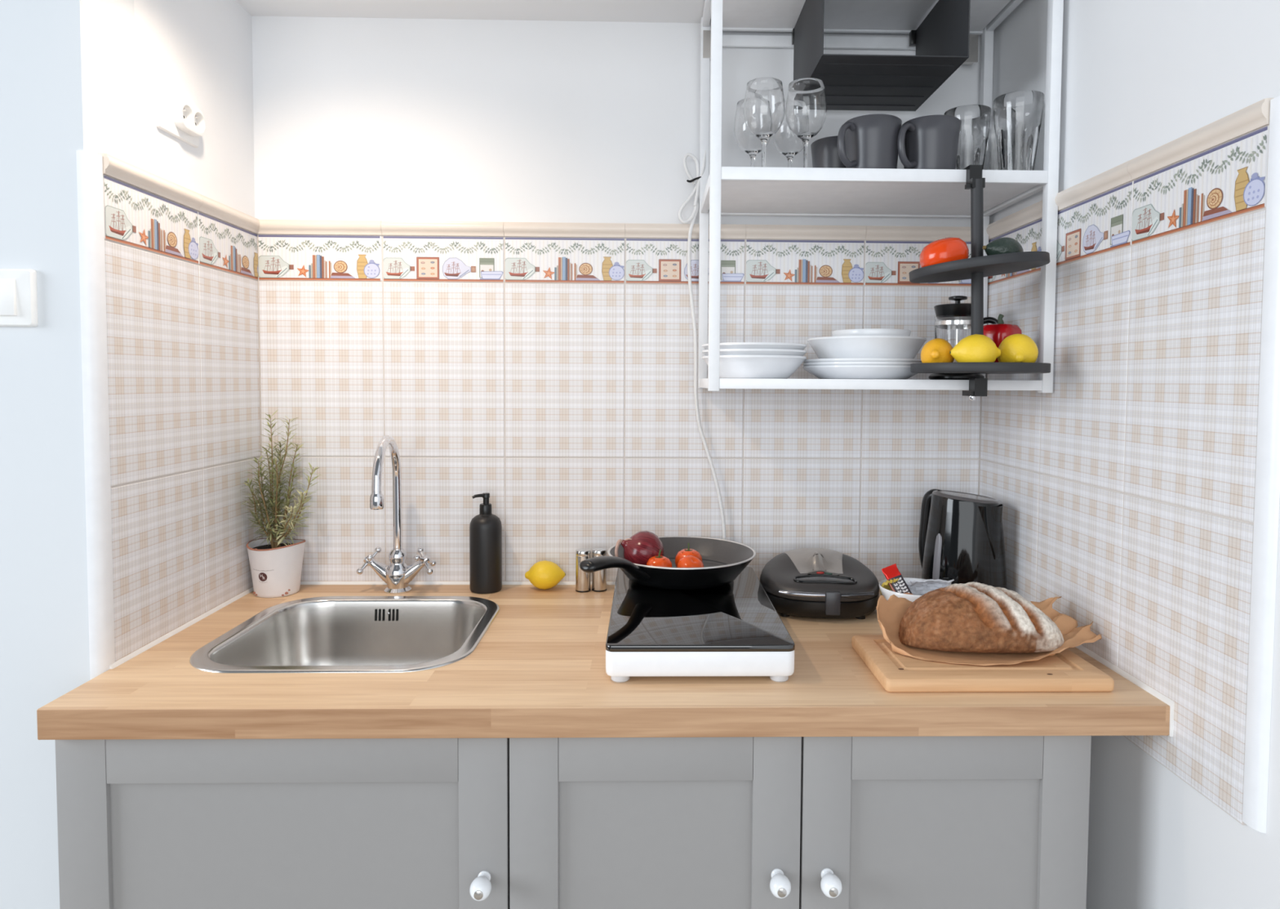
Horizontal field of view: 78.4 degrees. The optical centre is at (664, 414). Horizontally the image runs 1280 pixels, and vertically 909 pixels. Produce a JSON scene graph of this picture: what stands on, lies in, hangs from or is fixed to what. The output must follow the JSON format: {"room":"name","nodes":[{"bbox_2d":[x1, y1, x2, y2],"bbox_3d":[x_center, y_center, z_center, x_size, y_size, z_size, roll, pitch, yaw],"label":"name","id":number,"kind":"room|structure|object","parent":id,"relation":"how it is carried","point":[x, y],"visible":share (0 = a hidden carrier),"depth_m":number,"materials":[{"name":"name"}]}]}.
{"room":"kitchen","nodes":[
{"label":"kitchen","id":0,"kind":"room"},
{"bbox_2d":[0,0,137,908],"bbox_3d":[-1.928,-0.081,1.162,2.202,2.700,0.119,0,2,-1],"label":"wall","id":1,"kind":"structure","parent":0,"point":[45,654],"depth_m":1.13,"materials":[{"name":"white paint"}]},
{"bbox_2d":[0,268,38,326],"bbox_3d":[-0.939,-0.167,1.113,0.085,0.081,0.016,0,2,-1],"label":"light switch","id":2,"kind":"object","parent":1,"relation":"attached to","point":[18,286],"visible":1,"depth_m":1.11,"materials":[{"name":"white plastic"}]},
{"bbox_2d":[82,0,262,661],"bbox_3d":[-0.896,-0.087,1.436,0.150,2.700,0.614,0,3,-2],"label":"wall","id":3,"kind":"structure","parent":0,"point":[181,227],"depth_m":1.34,"materials":[{"name":"white paint"}]},
{"bbox_2d":[75,150,115,679],"bbox_3d":[-0.825,0.026,1.142,0.013,0.802,0.032,1,3,20],"label":"trim","id":4,"kind":"structure","parent":3,"relation":"attached to","point":[89,164],"depth_m":1.14,"materials":[{"name":"white plastic"}]},
{"bbox_2d":[103,174,198,263],"bbox_3d":[-0.822,-0.309,1.269,0.001,0.092,0.246,0,3,-2],"label":"print","id":5,"kind":"object","parent":3,"relation":"on","point":[118,228],"depth_m":1.25},
{"bbox_2d":[155,80,204,147],"bbox_3d":[-0.824,-0.510,1.339,0.024,0.075,0.120,0,3,-2],"label":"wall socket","id":6,"kind":"object","parent":3,"relation":"attached to","point":[175,115],"visible":1,"depth_m":1.32,"materials":[{"name":"white plastic"}]},
{"bbox_2d":[109,586,253,668],"bbox_3d":[-0.829,0.362,1.401,0.005,0.006,0.481,0,3,-2],"label":"trim","id":7,"kind":"structure","parent":3,"relation":"attached to","point":[185,625],"depth_m":1.33,"materials":[{"name":"white plastic"}]},
{"bbox_2d":[198,211,257,279],"bbox_3d":[-0.832,-0.320,1.504,0.001,0.092,0.218,0,3,-2],"label":"print","id":8,"kind":"object","parent":3,"relation":"on","point":[208,254],"depth_m":1.49},
{"bbox_2d":[235,0,704,22],"bbox_3d":[-0.039,-0.844,1.365,1.620,0.090,0.610,0,2,-1],"label":"ceiling","id":9,"kind":"structure","parent":0,"point":[615,11],"depth_m":1.57,"materials":[{"name":"white paint"}]},
{"bbox_2d":[251,15,982,581],"bbox_3d":[-0.055,-0.093,1.698,1.670,2.700,0.130,0,2,-1],"label":"wall","id":10,"kind":"structure","parent":0,"point":[472,238],"depth_m":1.63,"materials":[{"name":"white paint"}]},
{"bbox_2d":[258,234,380,280],"bbox_3d":[-0.711,-0.324,1.617,0.249,0.092,0.001,0,2,-1],"label":"print","id":11,"kind":"object","parent":10,"relation":"attached to","point":[282,257],"depth_m":1.62,"materials":[{"name":"tile"}]},
{"bbox_2d":[382,235,503,281],"bbox_3d":[-0.457,-0.323,1.623,0.246,0.092,0.001,0,2,-1],"label":"print","id":12,"kind":"object","parent":10,"relation":"attached to","point":[405,258],"depth_m":1.62,"materials":[{"name":"tile"}]},
{"bbox_2d":[505,236,624,282],"bbox_3d":[-0.207,-0.321,1.629,0.246,0.092,0.001,0,2,-1],"label":"print","id":13,"kind":"object","parent":10,"relation":"attached to","point":[527,259],"depth_m":1.63,"materials":[{"name":"tile"}]},
{"bbox_2d":[300,581,880,584],"bbox_3d":[-0.086,0.356,1.659,1.502,0.006,0.004,0,2,-1],"label":"trim","id":14,"kind":"structure","parent":10,"relation":"attached to","point":[301,582],"depth_m":1.65,"materials":[{"name":"white plastic"}]},
{"bbox_2d":[626,238,744,284],"bbox_3d":[0.043,-0.320,1.634,0.246,0.092,0.001,0,2,-1],"label":"print","id":15,"kind":"object","parent":10,"relation":"attached to","point":[648,260],"depth_m":1.63,"materials":[{"name":"tile"}]},
{"bbox_2d":[678,150,725,539],"bbox_3d":[0.079,-0.122,1.625,0.106,0.955,0.021,0,2,-1],"label":"power cable","id":16,"kind":"object","parent":10,"relation":"attached to","point":[696,203],"visible":0.92,"depth_m":1.62,"materials":[{"name":"white plastic"}]},
{"bbox_2d":[746,239,864,284],"bbox_3d":[0.294,-0.319,1.639,0.246,0.092,0.001,0,2,-1],"label":"print","id":17,"kind":"object","parent":10,"relation":"attached to","point":[768,261],"depth_m":1.64,"materials":[{"name":"tile"}]},
{"bbox_2d":[697,0,1063,392],"bbox_3d":[0.374,-0.422,1.489,0.598,0.752,0.304,0,2,-1],"label":"wall shelf","id":18,"kind":"object","parent":10,"relation":"attached to","point":[723,190],"visible":0.82,"depth_m":1.43,"materials":[{"name":"metal"}]},
{"bbox_2d":[733,98,771,166],"bbox_3d":[0.172,-0.517,1.524,0.074,0.173,0.074,1,3,17],"label":"wine glass","id":19,"kind":"object","parent":18,"relation":"on","point":[749,144],"visible":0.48,"depth_m":1.50,"materials":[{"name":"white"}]},
{"bbox_2d":[702,355,806,378],"bbox_3d":[0.170,-0.090,1.489,0.197,0.041,0.197,0,2,-1],"label":"plate","id":20,"kind":"object","parent":18,"relation":"on","point":[771,366],"visible":0.89,"depth_m":1.42,"materials":[{"name":"white ceramic"}]},
{"bbox_2d":[702,348,806,355],"bbox_3d":[0.170,-0.101,1.489,0.197,0.041,0.197,0,2,-1],"label":"plate","id":21,"kind":"object","parent":20,"relation":"on","point":[722,351],"visible":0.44,"depth_m":1.40,"materials":[{"name":"white ceramic"}]},
{"bbox_2d":[702,342,806,350],"bbox_3d":[0.170,-0.112,1.488,0.197,0.041,0.197,0,2,-1],"label":"plate","id":22,"kind":"object","parent":21,"relation":"on","point":[729,344],"visible":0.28,"depth_m":1.40,"materials":[{"name":"white ceramic"}]},
{"bbox_2d":[743,76,784,167],"bbox_3d":[0.180,-0.512,1.424,0.074,0.173,0.074,1,3,17],"label":"wine glass","id":23,"kind":"object","parent":18,"relation":"on","point":[764,100],"visible":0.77,"depth_m":1.40,"materials":[{"name":"white"}]},
{"bbox_2d":[771,100,803,167],"bbox_3d":[0.246,-0.517,1.535,0.074,0.173,0.074,1,3,17],"label":"wine glass","id":24,"kind":"object","parent":18,"relation":"on","point":[784,141],"visible":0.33,"depth_m":1.51,"materials":[{"name":"white"}]},
{"bbox_2d":[785,77,826,167],"bbox_3d":[0.257,-0.512,1.425,0.074,0.173,0.074,1,3,17],"label":"wine glass","id":25,"kind":"object","parent":18,"relation":"on","point":[806,107],"visible":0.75,"depth_m":1.40,"materials":[{"name":"white"}]},
{"bbox_2d":[810,135,846,168],"bbox_3d":[0.334,-0.477,1.531,0.102,0.097,0.119,0,3,-7],"label":"coffee mug","id":26,"kind":"object","parent":18,"relation":"on","point":[824,153],"visible":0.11,"depth_m":1.48,"materials":[{"name":"grey ceramic"}]},
{"bbox_2d":[802,364,917,379],"bbox_3d":[0.379,-0.080,1.500,0.227,0.024,0.227,0,2,-1],"label":"dinner plate","id":27,"kind":"object","parent":18,"relation":"on","point":[821,371],"visible":0.87,"depth_m":1.41,"materials":[{"name":"white ceramic"}]},
{"bbox_2d":[802,361,919,365],"bbox_3d":[0.379,-0.087,1.500,0.227,0.024,0.227,0,2,-1],"label":"dinner plate","id":28,"kind":"object","parent":27,"relation":"on","point":[815,363],"visible":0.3,"depth_m":1.40,"materials":[{"name":"white ceramic"}]},
{"bbox_2d":[803,358,921,362],"bbox_3d":[0.379,-0.093,1.500,0.227,0.024,0.227,0,2,-1],"label":"dinner plate","id":29,"kind":"object","parent":28,"relation":"on","point":[813,360],"visible":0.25,"depth_m":1.40,"materials":[{"name":"white ceramic"}]},
{"bbox_2d":[807,335,926,358],"bbox_3d":[0.385,-0.117,1.498,0.220,0.056,0.220,0,2,-1],"label":"serving bowl","id":30,"kind":"object","parent":29,"relation":"on","point":[844,346],"visible":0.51,"depth_m":1.41,"materials":[{"name":"white ceramic"}]},
{"bbox_2d":[831,328,911,336],"bbox_3d":[0.394,-0.135,1.498,0.147,0.049,0.147,0,2,-1],"label":"bowl","id":31,"kind":"object","parent":30,"relation":"in","point":[869,331],"visible":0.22,"depth_m":1.43,"materials":[{"name":"white ceramic"}]},
{"bbox_2d":[837,113,902,168],"bbox_3d":[0.367,-0.471,1.393,0.102,0.097,0.119,1,3,21],"label":"coffee mug","id":32,"kind":"object","parent":18,"relation":"on","point":[870,140],"visible":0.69,"depth_m":1.36,"materials":[{"name":"grey ceramic"}]},
{"bbox_2d":[791,0,970,111],"bbox_3d":[0.390,-0.695,1.468,0.255,0.164,0.280,0,2,-1],"label":"range hood","id":33,"kind":"object","parent":18,"relation":"hanging from","point":[880,82],"visible":0.86,"depth_m":1.43,"materials":[{"name":"black plastic"}]},
{"bbox_2d":[897,114,960,168],"bbox_3d":[0.472,-0.471,1.396,0.102,0.097,0.119,1,3,21],"label":"coffee mug","id":34,"kind":"object","parent":18,"relation":"on","point":[929,141],"visible":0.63,"depth_m":1.36,"materials":[{"name":"grey ceramic"}]},
{"bbox_2d":[928,295,997,379],"bbox_3d":[0.568,-0.147,1.505,0.116,0.160,0.100,0,3,-17],"label":"press","id":35,"kind":"object","parent":18,"relation":"on","point":[953,322],"visible":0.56,"depth_m":1.47,"materials":[{"name":"glass"}]},
{"bbox_2d":[943,104,991,169],"bbox_3d":[0.567,-0.496,1.473,0.084,0.142,0.084,0,2,-1],"label":"glass tumbler","id":36,"kind":"object","parent":18,"relation":"on","point":[975,119],"visible":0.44,"depth_m":1.44,"materials":[{"name":"white"}]},
{"bbox_2d":[909,164,1050,399],"bbox_3d":[0.533,-0.223,1.330,0.227,0.398,0.221,0,2,-1],"label":"fruit stand","id":37,"kind":"object","parent":18,"relation":"on","point":[979,266],"visible":1,"depth_m":1.31,"materials":[{"name":"black plastic"}]},
{"bbox_2d":[920,337,954,362],"bbox_3d":[0.456,-0.101,1.311,0.054,0.054,0.054,0,3,-16],"label":"lemon","id":38,"kind":"object","parent":37,"relation":"on","point":[935,350],"visible":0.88,"depth_m":1.29,"materials":[{"name":"food"}]},
{"bbox_2d":[920,236,968,267],"bbox_3d":[0.465,-0.263,1.305,0.077,0.062,0.076,0,2,-1],"label":"tomato","id":39,"kind":"object","parent":37,"relation":"on","point":[947,249],"visible":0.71,"depth_m":1.27,"materials":[{"name":"food"}]},
{"bbox_2d":[949,333,1000,362],"bbox_3d":[0.503,-0.101,1.268,0.062,0.060,0.062,-2,3,-42],"label":"lemon","id":40,"kind":"object","parent":37,"relation":"on","point":[975,347],"visible":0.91,"depth_m":1.25,"materials":[{"name":"yellow food"}]},
{"bbox_2d":[909,251,1049,283],"bbox_3d":[0.530,-0.248,1.329,0.221,0.039,0.221,0,2,-1],"label":"tray","id":41,"kind":"object","parent":37,"relation":"on","point":[979,266],"depth_m":1.27,"materials":[{"name":"black plastic"}]},
{"bbox_2d":[910,361,1050,373],"bbox_3d":[0.535,-0.079,1.336,0.221,0.016,0.221,0,2,-1],"label":"tray","id":42,"kind":"object","parent":37,"relation":"on","point":[973,367],"depth_m":1.24,"materials":[{"name":"black plastic"}]},
{"bbox_2d":[983,313,1022,361],"bbox_3d":[0.587,-0.126,1.372,0.063,0.101,0.063,-2,3,-41],"label":"pepper","id":43,"kind":"object","parent":37,"relation":"on","point":[997,332],"visible":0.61,"depth_m":1.35,"materials":[{"name":"red food"}]},
{"bbox_2d":[982,237,1023,255],"bbox_3d":[0.560,-0.270,1.299,0.078,0.047,0.048,0,2,-1],"label":"avocado","id":44,"kind":"object","parent":37,"relation":"on","point":[1002,245],"visible":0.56,"depth_m":1.28,"materials":[{"name":"green food"}]},
{"bbox_2d":[997,333,1038,362],"bbox_3d":[0.577,-0.102,1.283,0.058,0.060,0.060,-2,3,-39],"label":"lemon","id":45,"kind":"object","parent":37,"relation":"on","point":[1015,348],"visible":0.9,"depth_m":1.26,"materials":[{"name":"yellow food"}]},
{"bbox_2d":[983,115,998,169],"bbox_3d":[0.640,-0.498,1.526,0.084,0.142,0.084,0,2,-1],"label":"glass tumbler","id":46,"kind":"object","parent":18,"relation":"on","point":[991,160],"visible":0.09,"depth_m":1.50,"materials":[{"name":"clear glass"}]},
{"bbox_2d":[992,89,1044,170],"bbox_3d":[0.630,-0.493,1.401,0.084,0.142,0.084,0,2,-1],"label":"glass tumbler","id":47,"kind":"object","parent":18,"relation":"on","point":[1018,114],"visible":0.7,"depth_m":1.37,"materials":[{"name":"white"}]},
{"bbox_2d":[865,240,971,285],"bbox_3d":[0.546,-0.317,1.645,0.250,0.092,0.001,0,2,-1],"label":"print","id":48,"kind":"object","parent":10,"relation":"attached to","point":[887,263],"depth_m":1.64,"materials":[{"name":"tile"}]},
{"bbox_2d":[979,0,1279,908],"bbox_3d":[0.754,-0.019,0.121,0.120,2.700,3.320,0,2,-1],"label":"wall","id":49,"kind":"structure","parent":0,"point":[1126,490],"depth_m":1.10,"materials":[{"name":"white paint"}]},
{"bbox_2d":[987,217,1042,284],"bbox_3d":[0.674,-0.311,1.522,0.001,0.092,0.249,0,2,-1],"label":"print","id":50,"kind":"object","parent":49,"relation":"attached to","point":[1027,231],"depth_m":1.48,"materials":[{"name":"tile"}]},
{"bbox_2d":[1056,181,1132,265],"bbox_3d":[0.680,-0.300,1.271,0.001,0.092,0.246,0,2,-1],"label":"print","id":51,"kind":"object","parent":49,"relation":"attached to","point":[1095,223],"depth_m":1.24,"materials":[{"name":"tile"}]},
{"bbox_2d":[1075,644,1173,736],"bbox_3d":[0.674,0.393,1.362,0.006,0.048,0.625,0,2,-1],"label":"trim","id":52,"kind":"structure","parent":49,"relation":"attached to","point":[1150,690],"depth_m":1.12,"materials":[{"name":"white plastic"}]},
{"bbox_2d":[1131,125,1267,244],"bbox_3d":[0.685,-0.289,1.021,0.001,0.092,0.246,0,2,-1],"label":"print","id":53,"kind":"object","parent":49,"relation":"attached to","point":[1216,182],"depth_m":1.00,"materials":[{"name":"tile"}]},
{"bbox_2d":[1242,95,1279,833],"bbox_3d":[0.690,0.062,0.897,0.009,0.839,0.026,0,2,-1],"label":"trim","id":54,"kind":"structure","parent":49,"relation":"attached to","point":[1267,494],"depth_m":0.90,"materials":[{"name":"white plastic"}]},
{"bbox_3d":[-1.104,1.350,0.131,3.820,0.060,3.300,0,2,-1],"label":"floor","id":55,"kind":"structure","parent":0,"visible":0},
{"bbox_2d":[55,737,510,908],"bbox_3d":[-0.517,0.782,1.335,0.598,0.738,0.630,0,2,-1],"label":"base cabinet","id":56,"kind":"object","parent":55,"relation":"on","point":[338,823],"visible":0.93,"depth_m":1.06,"materials":[{"name":"grey paint"}]},
{"bbox_2d":[36,584,1169,739],"bbox_3d":[-0.080,0.393,1.348,1.508,0.040,0.627,0,2,-1],"label":"countertop","id":57,"kind":"structure","parent":56,"relation":"on","point":[538,670],"depth_m":1.07,"materials":[{"name":"brown wood"}]},
{"bbox_2d":[240,409,321,597],"bbox_3d":[-0.758,0.174,1.571,0.151,0.370,0.110,0,2,-1],"label":"rosemary","id":58,"kind":"object","parent":57,"relation":"on","point":[276,560],"visible":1,"depth_m":1.56,"materials":[{"name":"green plant"}]},
{"bbox_2d":[246,537,306,597],"bbox_3d":[-0.780,0.306,1.578,0.107,0.105,0.107,0,2,-1],"label":"pot","id":59,"kind":"object","parent":58,"relation":"attached to","point":[275,563],"depth_m":1.54,"materials":[{"name":"ceramic"}]},
{"bbox_2d":[189,595,499,672],"bbox_3d":[-0.523,0.445,1.354,0.436,0.158,0.402,0,2,-1],"label":"sink","id":60,"kind":"object","parent":57,"relation":"in","point":[325,633],"visible":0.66,"depth_m":1.52,"materials":[{"name":"metal"}]},
{"bbox_2d":[356,435,436,594],"bbox_3d":[-0.541,0.201,1.516,0.153,0.324,0.207,0,2,-1],"label":"tap","id":61,"kind":"object","parent":57,"relation":"on","point":[397,574],"visible":1,"depth_m":1.58,"materials":[{"name":"silver metal"}]},
{"bbox_2d":[469,492,502,593],"bbox_3d":[-0.365,0.259,1.605,0.064,0.200,0.064,0,2,-1],"label":"soap dispenser","id":62,"kind":"object","parent":57,"relation":"on","point":[486,527],"visible":1,"depth_m":1.58,"materials":[{"name":"black plastic"}]},
{"bbox_2d":[524,560,565,589],"bbox_3d":[-0.247,0.330,1.619,0.064,0.059,0.063,2,3,39],"label":"lemon","id":63,"kind":"object","parent":57,"relation":"on","point":[544,575],"visible":1,"depth_m":1.60,"materials":[{"name":"yellow food"}]},
{"bbox_2d":[575,547,590,592],"bbox_3d":[-0.167,0.318,1.608,0.031,0.085,0.031,0,2,-1],"label":"shaker","id":64,"kind":"object","parent":57,"relation":"on","point":[582,578],"visible":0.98,"depth_m":1.59,"materials":[{"name":"silver metal"}]},
{"bbox_2d":[591,547,606,591],"bbox_3d":[-0.134,0.318,1.613,0.031,0.085,0.031,0,2,-1],"label":"shaker","id":65,"kind":"object","parent":57,"relation":"on","point":[598,577],"visible":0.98,"depth_m":1.60,"materials":[{"name":"silver metal"}]},
{"bbox_2d":[605,566,795,682],"bbox_3d":[0.047,0.345,1.355,0.272,0.056,0.474,0,2,-1],"label":"induction hob","id":66,"kind":"object","parent":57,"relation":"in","point":[734,628],"visible":0.99,"depth_m":1.17,"materials":[{"name":"black glass"}]},
{"bbox_2d":[579,535,755,589],"bbox_3d":[0.016,0.272,1.468,0.321,0.080,0.372,0,2,-1],"label":"frying pan","id":67,"kind":"object","parent":66,"relation":"on","point":[723,560],"visible":0.87,"depth_m":1.42,"materials":[{"name":"black metal"}]},
{"bbox_2d":[614,530,664,564],"bbox_3d":[-0.043,0.264,1.506,0.084,0.082,0.081,1,3,19],"label":"onion","id":68,"kind":"object","parent":67,"relation":"in","point":[642,545],"visible":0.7,"depth_m":1.48,"materials":[{"name":"food"}]},
{"bbox_2d":[646,549,672,567],"bbox_3d":[-0.010,0.278,1.461,0.049,0.055,0.049,0,2,-1],"label":"tomato","id":69,"kind":"object","parent":67,"relation":"in","point":[659,560],"visible":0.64,"depth_m":1.45,"materials":[{"name":"food"}]},
{"bbox_2d":[675,542,702,566],"bbox_3d":[0.046,0.275,1.513,0.053,0.057,0.053,2,3,26],"label":"tomato","id":70,"kind":"object","parent":67,"relation":"in","point":[684,552],"visible":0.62,"depth_m":1.50,"materials":[{"name":"food"}]},
{"bbox_2d":[676,555,703,567],"bbox_3d":[0.049,0.286,1.459,0.051,0.046,0.050,-1,3,-30],"label":"tomato","id":71,"kind":"object","parent":67,"relation":"in","point":[688,561],"visible":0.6,"depth_m":1.45,"materials":[{"name":"food"}]},
{"bbox_2d":[760,547,879,618],"bbox_3d":[0.297,0.318,1.513,0.224,0.098,0.236,1,3,5],"label":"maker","id":72,"kind":"object","parent":57,"relation":"on","point":[802,582],"visible":0.96,"depth_m":1.43,"materials":[{"name":"black plastic"}]},
{"bbox_2d":[878,577,925,601],"bbox_3d":[0.458,0.343,1.436,0.127,0.058,0.127,0,2,-1],"label":"bowl","id":73,"kind":"object","parent":57,"relation":"on","point":[886,593],"visible":0.22,"depth_m":1.41,"materials":[{"name":"white ceramic"}]},
{"bbox_2d":[880,577,899,594],"bbox_3d":[0.410,0.313,1.431,0.031,0.036,0.037,0,2,-1],"label":"wrapper","id":74,"kind":"object","parent":73,"relation":"in","point":[885,584],"visible":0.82,"depth_m":1.42,"materials":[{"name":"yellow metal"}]},
{"bbox_2d":[881,563,911,593],"bbox_3d":[0.427,0.313,1.422,0.068,0.081,0.026,3,3,43],"label":"bar","id":75,"kind":"object","parent":73,"relation":"in","point":[891,571],"visible":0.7,"depth_m":1.42,"materials":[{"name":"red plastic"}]},
{"bbox_2d":[906,578,954,595],"bbox_3d":[0.480,0.314,1.425,0.082,0.040,0.034,0,2,-1],"label":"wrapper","id":76,"kind":"object","parent":73,"relation":"in","point":[918,587],"visible":0.78,"depth_m":1.43,"materials":[{"name":"silver metal"}]},
{"bbox_2d":[918,488,1007,589],"bbox_3d":[0.586,0.259,1.534,0.159,0.218,0.150,0,2,-1],"label":"toaster","id":77,"kind":"object","parent":57,"relation":"on","point":[961,538],"visible":0.81,"depth_m":1.48,"materials":[{"name":"black plastic"}]},
{"bbox_2d":[942,577,952,583],"bbox_3d":[0.533,0.328,1.480,0.016,0.040,0.016,0,2,-1],"label":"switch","id":78,"kind":"object","parent":77,"relation":"attached to","point":[943,578],"depth_m":1.48,"materials":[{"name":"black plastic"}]},
{"bbox_2d":[851,635,1114,692],"bbox_3d":[0.466,0.372,1.185,0.322,0.021,0.192,0,2,-1],"label":"chopping board","id":79,"kind":"object","parent":57,"relation":"on","point":[1064,670],"visible":0.78,"depth_m":1.10,"materials":[{"name":"brown wood"}]},
{"bbox_2d":[875,594,1102,665],"bbox_3d":[0.502,0.328,1.226,0.339,0.064,0.192,0,2,-1],"label":"paper","id":80,"kind":"object","parent":79,"relation":"on","point":[890,612],"visible":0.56,"depth_m":1.20,"materials":[{"name":"brown paper"}]},
{"bbox_2d":[898,581,1064,653],"bbox_3d":[0.494,0.311,1.225,0.251,0.092,0.156,0,2,2],"label":"bread loaf","id":81,"kind":"object","parent":80,"relation":"on","point":[973,616],"visible":0.97,"depth_m":1.17,"materials":[{"name":"brown food"}]},
{"bbox_2d":[509,736,801,908],"bbox_3d":[-0.019,0.784,1.346,0.396,0.738,0.630,0,2,-1],"label":"base cabinet","id":82,"kind":"object","parent":55,"relation":"on","point":[595,822],"visible":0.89,"depth_m":1.07,"materials":[{"name":"grey paint"}]},
{"bbox_2d":[799,735,1091,908],"bbox_3d":[0.377,0.786,1.355,0.396,0.738,0.630,0,2,-1],"label":"door","id":83,"kind":"structure","parent":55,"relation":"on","point":[966,821],"depth_m":1.07,"materials":[{"name":"grey paint"}]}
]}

